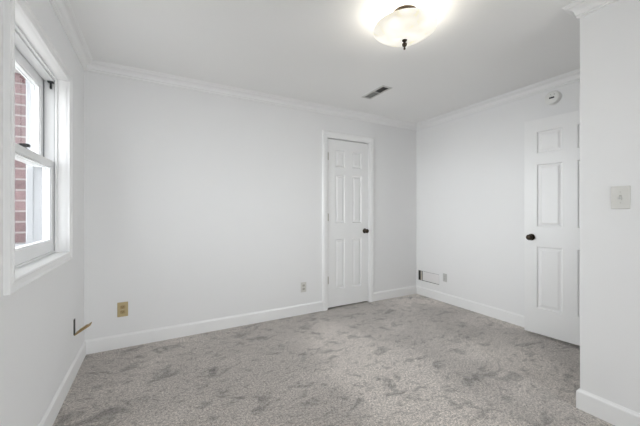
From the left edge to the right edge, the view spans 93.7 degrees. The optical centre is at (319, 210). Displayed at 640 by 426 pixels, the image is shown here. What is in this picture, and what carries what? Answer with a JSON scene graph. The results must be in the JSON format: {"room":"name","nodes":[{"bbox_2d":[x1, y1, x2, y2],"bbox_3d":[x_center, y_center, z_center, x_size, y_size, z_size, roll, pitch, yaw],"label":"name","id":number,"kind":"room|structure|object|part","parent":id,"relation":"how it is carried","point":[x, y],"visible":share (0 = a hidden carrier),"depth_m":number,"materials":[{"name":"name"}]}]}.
{"room":"empty bedroom","nodes":[
{"label":"empty bedroom","id":0,"kind":"room"},
{"bbox_2d":[15,68,25,243],"bbox_3d":[-1.298,-0.062,0.750,0.100,3.311,5.500,0,0,-29],"label":"wall","id":1,"kind":"structure","parent":0,"point":[20,81],"depth_m":1.95,"materials":[{"name":"brick"}]},
{"bbox_2d":[0,0,83,425],"bbox_3d":[-0.921,-0.026,0.490,0.120,2.440,4.520,0,0,-29],"label":"wall","id":2,"kind":"structure","parent":0,"point":[39,345],"depth_m":1.58,"materials":[{"name":"paint"}]},
{"bbox_2d":[3,0,72,295],"bbox_3d":[-1.586,-0.295,1.533,0.319,1.244,1.065,0,0,-29],"label":"window","id":3,"kind":"structure","parent":2,"relation":"in","point":[47,152],"depth_m":1.85,"materials":[{"name":"paint"}]},
{"bbox_3d":[-1.667,-0.296,1.488,0.133,1.216,1.065,0,0,-29],"label":"frame","id":4,"kind":"part","parent":3,"relation":"part of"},
{"bbox_3d":[-1.586,-0.563,1.532,0.044,0.566,0.888,0,0,-29],"label":"sash","id":5,"kind":"part","parent":3,"relation":"part of","materials":[{"name":"plastic"}]},
{"bbox_3d":[-1.540,-0.032,1.558,0.044,0.581,0.888,0,0,-29],"label":"sash","id":6,"kind":"part","parent":3,"relation":"part of","materials":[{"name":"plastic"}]},
{"bbox_3d":[-1.580,-0.851,1.536,0.138,0.022,0.892,0,0,-29],"label":"head rail","id":7,"kind":"part","parent":3,"relation":"part of","materials":[{"name":"plastic"}]},
{"bbox_3d":[-1.578,0.266,1.537,0.142,0.012,0.892,0,0,-29],"label":"sill","id":8,"kind":"part","parent":3,"relation":"part of","materials":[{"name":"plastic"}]},
{"bbox_2d":[38,340,85,425],"bbox_3d":[-0.891,1.135,0.575,0.014,0.118,4.400,0,0,-29],"label":"baseboard","id":9,"kind":"structure","parent":2,"relation":"attached to","point":[53,409],"depth_m":1.87,"materials":[{"name":"paint"}]},
{"bbox_2d":[49,0,92,70],"bbox_3d":[-0.868,-1.206,0.588,0.066,0.080,4.400,0,0,-29],"label":"trim","id":10,"kind":"structure","parent":2,"relation":"attached to","point":[63,10],"depth_m":2.00,"materials":[{"name":"paint"}]},
{"bbox_2d":[74,319,91,335],"bbox_3d":[-1.741,0.842,2.203,0.101,0.112,0.070,0,0,-29],"label":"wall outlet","id":11,"kind":"object","parent":2,"relation":"attached to","point":[89,324],"visible":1,"depth_m":2.18,"materials":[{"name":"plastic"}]},
{"bbox_2d":[84,71,415,339],"bbox_3d":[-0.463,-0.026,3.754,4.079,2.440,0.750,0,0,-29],"label":"wall","id":12,"kind":"structure","parent":0,"point":[199,206],"depth_m":2.97,"materials":[{"name":"paint"}]},
{"bbox_2d":[117,302,127,316],"bbox_3d":[-1.724,0.861,2.624,0.080,0.126,0.008,0,0,-29],"label":"wall outlet","id":13,"kind":"object","parent":12,"relation":"attached to","point":[122,307],"visible":1,"depth_m":2.62,"materials":[{"name":"beige plastic"}]},
{"bbox_2d":[85,285,416,354],"bbox_3d":[-0.278,1.135,3.420,3.839,0.118,0.014,0,0,-29],"label":"baseboard","id":14,"kind":"structure","parent":12,"relation":"attached to","point":[102,344],"depth_m":2.96,"materials":[{"name":"paint"}]},
{"bbox_2d":[85,60,416,129],"bbox_3d":[-0.265,-1.206,3.397,3.839,0.080,0.066,0,0,-29],"label":"trim","id":15,"kind":"structure","parent":12,"relation":"attached to","point":[95,66],"depth_m":3.04,"materials":[{"name":"paint"}]},
{"bbox_2d":[301,282,305,291],"bbox_3d":[-0.190,0.882,3.472,0.070,0.114,0.008,0,0,-29],"label":"wall outlet","id":16,"kind":"object","parent":12,"relation":"attached to","point":[303,284],"visible":1,"depth_m":3.47,"materials":[{"name":"beige plastic"}]},
{"bbox_2d":[322,130,373,310],"bbox_3d":[0.349,0.116,3.804,0.772,2.156,0.186,0,0,-29],"label":"door","id":17,"kind":"structure","parent":12,"relation":"in","point":[347,159],"depth_m":3.77,"materials":[{"name":"paint"}]},
{"bbox_3d":[0.241,-0.647,3.735,0.142,0.206,0.035,0,0,-29],"label":"panel","id":18,"kind":"part","parent":17,"relation":"part of","materials":[{"name":"paint"}]},
{"bbox_3d":[0.241,-0.147,3.735,0.142,0.595,0.035,0,0,-29],"label":"panel","id":19,"kind":"part","parent":17,"relation":"part of","materials":[{"name":"paint"}]},
{"bbox_3d":[0.241,0.655,3.735,0.142,0.614,0.035,0,0,-29],"label":"panel","id":20,"kind":"part","parent":17,"relation":"part of","materials":[{"name":"paint"}]},
{"bbox_3d":[0.465,-0.647,3.859,0.142,0.206,0.035,0,0,-29],"label":"panel","id":21,"kind":"part","parent":17,"relation":"part of","materials":[{"name":"paint"}]},
{"bbox_3d":[0.465,-0.147,3.859,0.142,0.595,0.035,0,0,-29],"label":"panel","id":22,"kind":"part","parent":17,"relation":"part of","materials":[{"name":"paint"}]},
{"bbox_3d":[0.465,0.655,3.859,0.142,0.614,0.035,0,0,-29],"label":"panel","id":23,"kind":"part","parent":17,"relation":"part of","materials":[{"name":"paint"}]},
{"bbox_2d":[69,0,579,122],"bbox_3d":[0.783,-1.296,1.500,4.079,0.100,4.640,0,0,-29],"label":"ceiling","id":24,"kind":"structure","parent":0,"point":[324,52],"depth_m":2.30,"materials":[{"name":"paint"}]},
{"bbox_2d":[362,85,391,98],"bbox_3d":[0.593,-1.290,3.162,0.130,0.100,0.356,0,0,-29],"label":"ceiling vent","id":25,"kind":"object","parent":24,"relation":"in","point":[381,89],"visible":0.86,"depth_m":3.15,"materials":[{"name":"metal"}]},
{"bbox_2d":[373,5,436,49],"bbox_3d":[0.532,-1.130,1.891,0.386,0.233,0.386,0,0,-29],"label":"ceiling light","id":26,"kind":"object","parent":24,"relation":"attached to","point":[407,25],"visible":1,"depth_m":1.81,"materials":[{"name":"white glass"}]},
{"bbox_2d":[53,294,613,425],"bbox_3d":[0.630,1.244,1.776,4.079,0.100,5.270,0,0,-29],"label":"floor","id":27,"kind":"structure","parent":0,"point":[414,359],"depth_m":2.19,"materials":[{"name":"carpet"}]},
{"bbox_2d":[416,81,579,314],"bbox_3d":[2.545,-0.026,2.405,0.120,2.440,4.520,0,0,-29],"label":"wall","id":28,"kind":"structure","parent":0,"point":[470,168],"depth_m":3.54,"materials":[{"name":"paint"}]},
{"bbox_2d":[419,270,438,284],"bbox_3d":[1.542,0.920,4.186,0.087,0.137,0.355,0,0,-29],"label":"air vent","id":29,"kind":"object","parent":28,"relation":"in","point":[424,276],"visible":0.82,"depth_m":4.16,"materials":[{"name":"metal"}]},
{"bbox_2d":[443,273,446,281],"bbox_3d":[1.632,0.872,3.924,0.008,0.106,0.062,0,0,-29],"label":"wall outlet","id":30,"kind":"object","parent":28,"relation":"attached to","point":[444,274],"visible":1,"depth_m":3.92,"materials":[{"name":"grey plastic"}]},
{"bbox_2d":[416,285,523,326],"bbox_3d":[1.950,1.135,3.342,0.014,0.118,2.305,0,0,-29],"label":"baseboard","id":31,"kind":"structure","parent":28,"relation":"attached to","point":[507,316],"depth_m":3.55,"materials":[{"name":"paint"}]},
{"bbox_2d":[416,69,579,130],"bbox_3d":[1.927,-1.206,3.329,0.066,0.080,2.305,0,0,-29],"label":"trim","id":32,"kind":"structure","parent":28,"relation":"attached to","point":[573,76],"depth_m":3.19,"materials":[{"name":"paint"}]},
{"bbox_2d":[545,90,561,104],"bbox_3d":[2.206,-1.076,2.850,0.042,0.132,0.132,0,0,-29],"label":"smoke detector","id":33,"kind":"object","parent":28,"relation":"attached to","point":[553,97],"visible":1,"depth_m":2.83,"materials":[{"name":"plastic"}]},
{"bbox_2d":[576,0,639,425],"bbox_3d":[2.122,-0.026,0.931,0.134,2.440,2.109,0,0,-29],"label":"wall","id":34,"kind":"structure","parent":0,"point":[609,35],"depth_m":1.69,"materials":[{"name":"paint"}]},
{"bbox_2d":[562,0,618,17],"bbox_3d":[2.035,-1.206,0.913,0.066,0.080,2.161,0,0,-29],"label":"trim","id":35,"kind":"structure","parent":34,"relation":"attached to","point":[581,8],"depth_m":1.77,"materials":[{"name":"paint"}]},
{"bbox_2d":[611,186,630,208],"bbox_3d":[1.651,-0.074,1.652,0.023,0.126,0.080,0,0,-29],"label":"light switch","id":36,"kind":"object","parent":34,"relation":"attached to","point":[620,195],"visible":1,"depth_m":1.65,"materials":[{"name":"beige plastic"}]},
{"bbox_3d":[2.125,-0.026,2.053,0.955,2.440,0.120,0,0,-29],"label":"wall","id":37,"kind":"structure","parent":0,"visible":0},
{"bbox_2d":[524,110,579,345],"bbox_3d":[1.923,0.122,2.463,0.892,2.143,0.793,0,0,-29],"label":"door","id":38,"kind":"structure","parent":37,"relation":"in","point":[551,144],"depth_m":2.78,"materials":[{"name":"paint"}]},
{"bbox_3d":[2.022,0.254,2.892,0.060,0.054,0.054,0,0,-29],"label":"knob","id":39,"kind":"part","parent":38,"relation":"part of","materials":[{"name":"brown metal"}]},
{"bbox_3d":[2.150,-0.655,2.804,0.035,0.207,0.199,0,0,-35],"label":"panel","id":40,"kind":"part","parent":38,"relation":"part of","materials":[{"name":"paint"}]},
{"bbox_3d":[2.150,-0.148,2.804,0.035,0.593,0.199,0,0,-35],"label":"panel","id":41,"kind":"part","parent":38,"relation":"part of","materials":[{"name":"paint"}]},
{"bbox_3d":[2.150,0.634,2.804,0.035,0.587,0.199,0,0,-35],"label":"panel","id":42,"kind":"part","parent":38,"relation":"part of","materials":[{"name":"paint"}]},
{"bbox_3d":[2.330,-0.655,2.543,0.035,0.207,0.223,0,0,-35],"label":"panel","id":43,"kind":"part","parent":38,"relation":"part of","materials":[{"name":"paint"}]},
{"bbox_3d":[2.330,-0.148,2.543,0.035,0.593,0.223,0,0,-35],"label":"panel","id":44,"kind":"part","parent":38,"relation":"part of","materials":[{"name":"paint"}]},
{"bbox_3d":[2.330,0.634,2.543,0.035,0.587,0.223,0,0,-35],"label":"panel","id":45,"kind":"part","parent":38,"relation":"part of","materials":[{"name":"paint"}]},
{"bbox_2d":[563,9,579,20],"bbox_3d":[1.998,-1.206,2.089,1.141,0.080,0.066,0,0,-29],"label":"trim","id":46,"kind":"structure","parent":37,"relation":"attached to","point":[567,11],"depth_m":1.86,"materials":[{"name":"paint"}]}
]}

